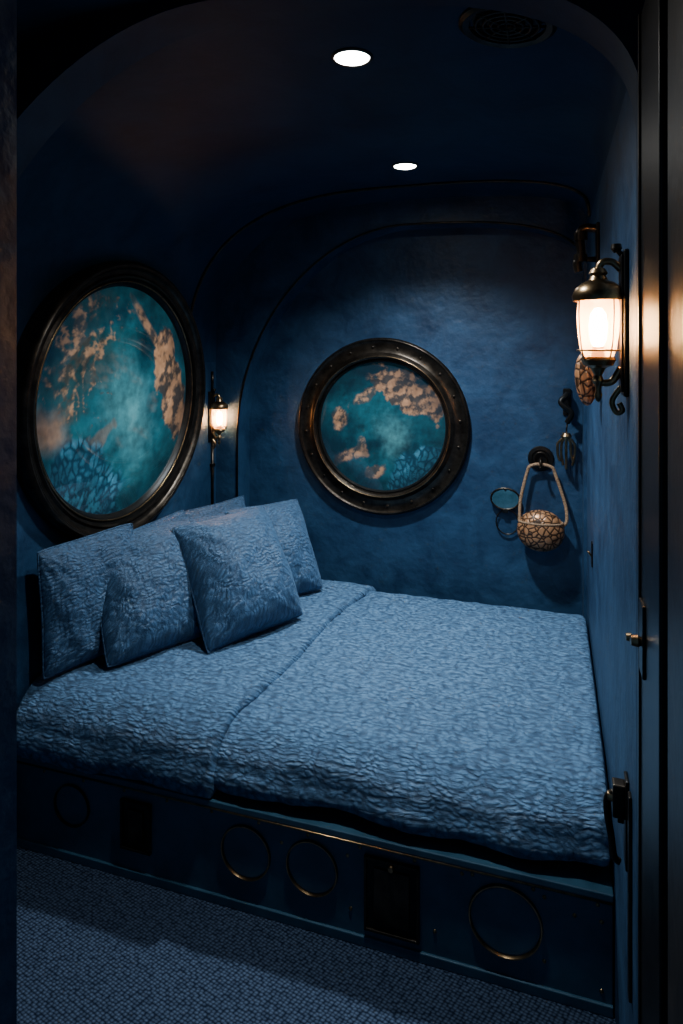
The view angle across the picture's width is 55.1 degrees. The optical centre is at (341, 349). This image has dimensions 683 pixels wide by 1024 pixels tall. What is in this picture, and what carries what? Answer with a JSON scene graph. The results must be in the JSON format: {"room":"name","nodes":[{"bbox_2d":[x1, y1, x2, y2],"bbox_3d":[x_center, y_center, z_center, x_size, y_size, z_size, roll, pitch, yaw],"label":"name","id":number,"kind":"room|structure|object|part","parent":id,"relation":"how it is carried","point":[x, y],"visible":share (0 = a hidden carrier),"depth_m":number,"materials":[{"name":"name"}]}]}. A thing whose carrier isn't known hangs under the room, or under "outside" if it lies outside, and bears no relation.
{"room":"ship interior","nodes":[
{"label":"ship interior","id":0,"kind":"room"},
{"bbox_2d":[0,0,16,1023],"bbox_3d":[-0.649,0.445,0.786,2.044,2.750,0.100,0,0,18],"label":"door frame","id":1,"kind":"structure","parent":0,"point":[8,8],"depth_m":0.74,"materials":[{"name":"blue paint"}]},
{"bbox_2d":[17,362,215,708],"bbox_3d":[-1.196,0.945,2.590,0.100,1.750,3.200,0,0,18],"label":"wall","id":2,"kind":"structure","parent":0,"point":[34,535],"depth_m":2.50,"materials":[{"name":"blue paint"}]},
{"bbox_2d":[17,260,205,538],"bbox_3d":[-0.981,0.223,2.934,0.177,1.234,1.236,0,0,20],"label":"porthole frame","id":3,"kind":"structure","parent":2,"relation":"in","point":[31,340],"depth_m":2.69,"materials":[{"name":"brown metal"}]},
{"bbox_2d":[36,286,185,513],"bbox_3d":[-0.982,0.221,2.935,0.001,1.012,1.012,3,1,20],"label":"window view","id":4,"kind":"structure","parent":3,"relation":"attached to","point":[112,388],"depth_m":2.86,"materials":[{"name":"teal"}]},
{"bbox_2d":[35,280,192,520],"bbox_3d":[-0.959,0.223,2.927,0.059,1.060,1.061,0,0,20],"label":"bead","id":5,"kind":"object","parent":3,"relation":"attached to","point":[88,293],"visible":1,"depth_m":2.77,"materials":[{"name":"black metal"}]},
{"bbox_2d":[28,266,203,534],"bbox_3d":[-0.930,0.224,2.916,0.063,1.184,1.185,0,0,20],"label":"bead","id":6,"kind":"object","parent":3,"relation":"attached to","point":[128,266],"visible":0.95,"depth_m":2.99,"materials":[{"name":"brown metal"}]},
{"bbox_2d":[208,371,227,504],"bbox_3d":[-0.706,0.551,3.777,0.106,0.855,0.103,0,0,18],"label":"wall sconce","id":7,"kind":"object","parent":2,"relation":"attached to","point":[217,414],"visible":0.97,"depth_m":3.76,"materials":[{"name":"black metal"}]},
{"bbox_2d":[210,397,227,409],"bbox_3d":[-0.704,0.304,3.776,0.103,0.070,0.103,0,0,18],"label":"hood","id":8,"kind":"object","parent":7,"relation":"attached to","point":[219,404],"depth_m":3.75,"materials":[{"name":"black metal"}]},
{"bbox_3d":[-0.704,0.393,3.776,0.084,0.140,0.084,0,0,18],"label":"lamp glass","id":9,"kind":"part","parent":7,"relation":"part of","materials":[{"name":"beige glass"}]},
{"bbox_2d":[17,846,615,1023],"bbox_3d":[-0.343,1.870,1.738,2.244,0.100,4.300,0,0,18],"label":"floor","id":10,"kind":"structure","parent":0,"point":[95,946],"depth_m":1.92,"materials":[{"name":"blue carpet"}]},
{"bbox_2d":[17,579,613,1017],"bbox_3d":[-0.001,1.521,2.808,2.038,0.598,1.577,0,0,18],"label":"bed","id":11,"kind":"object","parent":10,"relation":"on","point":[420,779],"visible":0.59,"depth_m":2.16,"materials":[{"name":"blue fabric"}]},
{"bbox_2d":[37,523,132,678],"bbox_3d":[-0.996,0.978,2.598,0.140,0.505,0.440,0,0,34],"label":"pillow","id":12,"kind":"object","parent":11,"relation":"on","point":[74,576],"visible":0.75,"depth_m":2.49,"materials":[{"name":"fabric"}]},
{"bbox_3d":[-0.706,1.635,2.251,0.112,0.162,0.006,0,0,18],"label":"vent panel","id":13,"kind":"part","parent":11,"relation":"part of","materials":[{"name":"black metal"}]},
{"bbox_3d":[-0.707,1.635,2.247,0.060,0.110,0.006,0,0,18],"label":"vent panel door","id":14,"kind":"part","parent":11,"relation":"part of","materials":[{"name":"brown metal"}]},
{"bbox_2d":[100,519,201,666],"bbox_3d":[-0.796,0.996,2.750,0.476,0.461,0.309,0,0,-42],"label":"pillow","id":15,"kind":"object","parent":11,"relation":"on","point":[149,607],"visible":0.72,"depth_m":2.64,"materials":[{"name":"fabric"}]},
{"bbox_2d":[136,510,184,528],"bbox_3d":[-0.837,1.003,3.020,0.156,0.440,0.426,0,0,23],"label":"pillow","id":16,"kind":"object","parent":11,"relation":"on","point":[179,515],"visible":0.12,"depth_m":3.09,"materials":[{"name":"fabric"}]},
{"bbox_2d":[183,513,224,521],"bbox_3d":[-0.603,1.021,3.258,0.202,0.422,0.465,0,0,42],"label":"pillow","id":17,"kind":"object","parent":11,"relation":"on","point":[193,519],"visible":0.06,"depth_m":3.23,"materials":[{"name":"fabric"}]},
{"bbox_2d":[184,496,245,518],"bbox_3d":[-0.660,1.020,3.475,0.195,0.410,0.468,0,0,27],"label":"pillow","id":18,"kind":"object","parent":11,"relation":"on","point":[238,502],"visible":0.2,"depth_m":3.47,"materials":[{"name":"fabric"}]},
{"bbox_2d":[172,506,302,652],"bbox_3d":[-0.454,0.991,2.909,0.367,0.487,0.504,0,0,43],"label":"pillow","id":19,"kind":"object","parent":11,"relation":"on","point":[242,584],"visible":0.99,"depth_m":2.78,"materials":[{"name":"fabric"}]},
{"bbox_2d":[225,499,322,594],"bbox_3d":[-0.341,1.008,3.290,0.457,0.442,0.303,0,0,-39],"label":"pillow","id":20,"kind":"object","parent":11,"relation":"on","point":[286,517],"visible":0.45,"depth_m":3.27,"materials":[{"name":"fabric"}]},
{"bbox_3d":[0.148,1.558,1.966,0.020,0.020,0.016,0,0,18],"label":"panel knob","id":21,"kind":"part","parent":11,"relation":"part of","materials":[{"name":"gold metal"}]},
{"bbox_3d":[0.151,1.653,1.976,0.162,0.217,0.006,0,0,18],"label":"access panel","id":22,"kind":"part","parent":11,"relation":"part of","materials":[{"name":"black metal"}]},
{"bbox_3d":[0.150,1.653,1.972,0.110,0.165,0.006,0,0,18],"label":"access panel door","id":23,"kind":"part","parent":11,"relation":"part of","materials":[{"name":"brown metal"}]},
{"bbox_2d":[214,591,610,866],"bbox_3d":[0.002,1.353,2.810,2.030,0.211,1.523,0,0,18],"label":"quilt","id":24,"kind":"object","parent":11,"relation":"on","point":[472,722],"depth_m":2.23,"materials":[{"name":"blue fabric"}]},
{"bbox_3d":[0.010,1.403,2.827,1.990,0.165,1.410,0,0,18],"label":"mattress","id":25,"kind":"part","parent":11,"relation":"part of","materials":[{"name":"blue fabric"}]},
{"bbox_2d":[17,0,626,361],"bbox_3d":[-0.185,-0.415,2.265,2.222,0.970,3.200,0,0,18],"label":"ceiling","id":26,"kind":"structure","parent":0,"point":[207,134],"depth_m":2.28,"materials":[{"name":"blue paint"}]},
{"bbox_2d":[331,47,372,67],"bbox_3d":[0.029,-0.798,1.787,0.116,0.010,0.116,1,0,18],"label":"recessed light","id":27,"kind":"object","parent":26,"relation":"in","point":[350,57],"visible":1,"depth_m":1.78,"materials":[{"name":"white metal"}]},
{"bbox_2d":[392,162,418,169],"bbox_3d":[0.276,-0.799,2.842,0.116,0.010,0.116,0,0,18],"label":"recessed light","id":28,"kind":"object","parent":26,"relation":"in","point":[400,165],"visible":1,"depth_m":2.83,"materials":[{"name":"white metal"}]},
{"bbox_2d":[458,8,556,47],"bbox_3d":[0.394,-0.774,1.554,0.230,0.024,0.230,8,2,18],"label":"ceiling vent","id":29,"kind":"object","parent":26,"relation":"in","point":[492,28],"depth_m":1.57,"materials":[{"name":"black metal"}]},
{"bbox_2d":[17,0,644,1023],"bbox_3d":[-0.401,0.510,1.557,2.044,2.620,0.120,0,0,18],"label":"band","id":30,"kind":"object","parent":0,"point":[59,69],"visible":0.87,"depth_m":1.54,"materials":[{"name":"blue paint"}]},
{"bbox_2d":[249,228,581,615],"bbox_3d":[0.299,0.445,3.738,2.044,2.750,0.100,0,0,18],"label":"wall","id":31,"kind":"structure","parent":0,"point":[496,307],"depth_m":3.57,"materials":[{"name":"blue paint"}]},
{"bbox_2d":[298,338,470,514],"bbox_3d":[0.222,0.428,3.683,0.996,0.996,0.061,0,0,18],"label":"porthole frame","id":32,"kind":"structure","parent":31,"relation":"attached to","point":[429,366],"depth_m":3.66,"materials":[{"name":"brown metal"}]},
{"bbox_2d":[313,356,450,497],"bbox_3d":[0.212,0.428,3.654,0.792,0.792,0.006,0,0,18],"label":"bead","id":33,"kind":"object","parent":32,"relation":"attached to","point":[369,356],"visible":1,"depth_m":3.64,"materials":[{"name":"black metal"}]},
{"bbox_2d":[317,359,447,493],"bbox_3d":[0.221,0.428,3.683,0.756,0.756,0.012,0,0,18],"label":"inner gasket","id":34,"kind":"object","parent":32,"relation":"attached to","point":[334,381],"visible":1,"depth_m":3.69,"materials":[{"name":"black rubber"}]},
{"bbox_2d":[321,362,444,489],"bbox_3d":[0.224,0.428,3.692,0.744,0.744,0.001,0,0,18],"label":"window view","id":35,"kind":"structure","parent":32,"relation":"attached to","point":[383,424],"depth_m":3.69,"materials":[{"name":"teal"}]},
{"bbox_2d":[305,346,461,506],"bbox_3d":[0.219,0.428,3.675,0.904,0.904,0.011,0,0,18],"label":"bolts","id":36,"kind":"object","parent":32,"relation":"attached to","point":[373,347],"visible":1,"depth_m":3.66,"materials":[{"name":"brown metal"}]},
{"bbox_2d":[299,339,468,513],"bbox_3d":[0.218,0.428,3.672,0.982,0.982,0.010,0,0,18],"label":"bead","id":37,"kind":"object","parent":32,"relation":"attached to","point":[331,356],"visible":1,"depth_m":3.65,"materials":[{"name":"brown metal"}]},
{"bbox_2d":[216,196,586,622],"bbox_3d":[0.259,0.510,3.614,2.044,2.620,0.160,0,0,18],"label":"band","id":38,"kind":"object","parent":31,"relation":"attached to","point":[267,273],"visible":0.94,"depth_m":3.70,"materials":[{"name":"blue paint"}]},
{"bbox_2d":[236,221,575,496],"bbox_3d":[0.275,0.322,3.522,1.862,1.996,0.012,0,0,18],"label":"bead","id":39,"kind":"object","parent":38,"relation":"attached to","point":[445,222],"visible":0.97,"depth_m":3.61,"materials":[{"name":"brown metal"}]},
{"bbox_2d":[490,487,519,534],"bbox_3d":[0.872,0.856,3.485,0.158,0.254,0.031,0,0,18],"label":"goggles","id":40,"kind":"object","parent":31,"relation":"attached to","point":[505,499],"visible":0.94,"depth_m":3.47,"materials":[{"name":"blue glass"}]},
{"bbox_3d":[0.869,0.790,3.476,0.158,0.122,0.010,0,0,18],"label":"mask frame","id":41,"kind":"part","parent":40,"relation":"part of","materials":[{"name":"brown metal"}]},
{"bbox_2d":[528,446,553,470],"bbox_3d":[1.035,0.570,3.403,0.132,0.132,0.088,0,0,18],"label":"wall hook","id":42,"kind":"object","parent":31,"relation":"attached to","point":[539,454],"visible":0.98,"depth_m":3.43,"materials":[{"name":"black metal"}]},
{"bbox_2d":[517,463,568,551],"bbox_3d":[1.034,0.811,3.370,0.255,0.448,0.140,0,0,18],"label":"woven basket","id":43,"kind":"object","parent":42,"relation":"hanging from","point":[538,530],"visible":1,"depth_m":3.33,"materials":[{"name":"beige wicker"}]},
{"bbox_2d":[556,388,575,468],"bbox_3d":[1.153,0.405,3.363,0.098,0.410,0.090,0,0,18],"label":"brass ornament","id":44,"kind":"object","parent":31,"relation":"attached to","point":[564,401],"visible":1,"depth_m":3.34,"materials":[{"name":"black metal"}]},
{"bbox_3d":[1.153,0.297,3.361,0.081,0.163,0.085,0,0,18],"label":"bracket arm","id":45,"kind":"part","parent":44,"relation":"part of","materials":[{"name":"black metal"}]},
{"bbox_3d":[1.170,0.270,3.399,0.040,0.140,0.012,0,0,18],"label":"bracket plate","id":46,"kind":"part","parent":44,"relation":"part of","materials":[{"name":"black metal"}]},
{"bbox_2d":[587,90,635,1023],"bbox_3d":[0.846,0.610,1.934,0.100,2.420,3.200,0,0,18],"label":"wall","id":47,"kind":"structure","parent":0,"point":[611,438],"depth_m":1.72,"materials":[{"name":"blue paint"}]},
{"bbox_2d":[191,180,590,313],"bbox_3d":[0.137,-0.365,3.233,2.052,0.878,0.016,0,0,18],"label":"trim","id":48,"kind":"structure","parent":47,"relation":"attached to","point":[578,192],"depth_m":3.21,"materials":[{"name":"brown metal"}]},
{"bbox_2d":[575,353,595,405],"bbox_3d":[0.873,0.100,2.324,0.086,0.196,0.104,0,0,18],"label":"wall ornament","id":49,"kind":"object","parent":47,"relation":"attached to","point":[584,375],"visible":0.52,"depth_m":2.29,"materials":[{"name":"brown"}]},
{"bbox_2d":[573,222,599,272],"bbox_3d":[0.892,-0.371,2.392,0.091,0.182,0.060,0,0,18],"label":"bracket","id":50,"kind":"object","parent":47,"relation":"attached to","point":[580,235],"visible":0.94,"depth_m":2.38,"materials":[{"name":"black metal"}]},
{"bbox_3d":[0.930,-0.370,2.380,0.012,0.180,0.060,0,0,18],"label":"plate","id":51,"kind":"part","parent":50,"relation":"part of","materials":[{"name":"black metal"}]},
{"bbox_2d":[587,541,592,566],"bbox_3d":[1.047,0.860,2.762,0.023,0.100,0.040,0,0,18],"label":"light switch","id":52,"kind":"object","parent":47,"relation":"attached to","point":[589,553],"visible":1,"depth_m":2.74,"materials":[{"name":"black metal"}]},
{"bbox_2d":[591,541,592,566],"bbox_3d":[1.055,0.860,2.760,0.006,0.100,0.040,0,0,18],"label":"switch plate","id":53,"kind":"object","parent":52,"relation":"attached to","point":[591,541],"depth_m":2.74,"materials":[{"name":"black metal"}]},
{"bbox_2d":[572,243,628,415],"bbox_3d":[0.594,-0.047,1.511,0.120,0.395,0.116,0,0,18],"label":"wall sconce","id":54,"kind":"object","parent":47,"relation":"attached to","point":[603,304],"visible":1,"depth_m":1.48,"materials":[{"name":"black metal"}]},
{"bbox_2d":[572,267,622,302],"bbox_3d":[0.592,-0.152,1.511,0.116,0.079,0.116,0,0,18],"label":"hood","id":55,"kind":"object","parent":54,"relation":"attached to","point":[598,289],"depth_m":1.47,"materials":[{"name":"black metal"}]},
{"bbox_3d":[0.592,-0.051,1.511,0.094,0.157,0.094,0,0,18],"label":"lamp glass","id":56,"kind":"part","parent":54,"relation":"part of","materials":[{"name":"beige glass"}]},
{"bbox_3d":[0.615,-0.195,1.504,0.063,0.035,0.017,0,0,18],"label":"arm","id":57,"kind":"part","parent":54,"relation":"part of","materials":[{"name":"black metal"}]},
{"bbox_3d":[0.616,0.061,1.504,0.064,0.048,0.017,0,0,18],"label":"arm","id":58,"kind":"part","parent":54,"relation":"part of","materials":[{"name":"black metal"}]},
{"bbox_3d":[0.629,-0.234,1.500,0.026,0.021,0.026,0,0,18],"label":"knob","id":59,"kind":"part","parent":54,"relation":"part of","materials":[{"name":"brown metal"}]},
{"bbox_2d":[603,771,631,1002],"bbox_3d":[0.617,1.180,1.472,0.053,0.440,0.130,0,0,18],"label":"latch","id":60,"kind":"object","parent":47,"relation":"in","point":[620,796],"depth_m":1.46,"materials":[{"name":"black metal"}]},
{"bbox_3d":[0.613,1.078,1.484,0.039,0.168,0.016,0,0,18],"label":"latch lever","id":61,"kind":"part","parent":60,"relation":"part of","materials":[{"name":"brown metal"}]},
{"bbox_3d":[0.641,1.060,1.474,0.008,0.200,0.044,0,0,18],"label":"latch plate","id":62,"kind":"part","parent":60,"relation":"part of","materials":[{"name":"black metal"}]},
{"bbox_2d":[625,633,635,641],"bbox_3d":[0.589,0.585,1.334,0.022,0.018,0.018,0,0,18],"label":"door knob","id":63,"kind":"object","parent":47,"relation":"attached to","point":[627,635],"visible":0.5,"depth_m":1.33,"materials":[{"name":"gold metal"}]},
{"bbox_2d":[639,598,645,679],"bbox_3d":[0.502,0.480,1.091,0.006,0.120,0.045,0,0,18],"label":"strike plate","id":64,"kind":"object","parent":47,"relation":"attached to","point":[642,609],"visible":1,"depth_m":1.07,"materials":[{"name":"black metal"}]},
{"bbox_2d":[630,635,640,646],"bbox_3d":[0.490,0.485,1.092,0.018,0.020,0.020,0,0,18],"label":"door knob","id":65,"kind":"object","parent":64,"relation":"attached to","point":[635,640],"depth_m":1.09,"materials":[{"name":"gold metal"}]},
{"bbox_2d":[641,0,667,1023],"bbox_3d":[0.496,0.620,1.038,0.018,2.400,0.220,0,0,18],"label":"frame post","id":66,"kind":"object","parent":47,"relation":"attached to","point":[654,15],"visible":0.95,"depth_m":0.99,"materials":[{"name":"black metal"}]},
{"bbox_2d":[638,13,640,1023],"bbox_3d":[0.515,0.620,1.132,0.005,2.400,0.014,0,0,18],"label":"strip","id":67,"kind":"object","parent":66,"relation":"attached to","point":[639,15],"depth_m":1.13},
{"bbox_2d":[668,0,682,1023],"bbox_3d":[0.434,0.620,0.837,0.012,2.400,0.140,0,0,18],"label":"strip","id":68,"kind":"object","parent":47,"relation":"attached to","point":[675,7],"visible":1,"depth_m":0.84,"materials":[{"name":"brown wood"}]}
]}

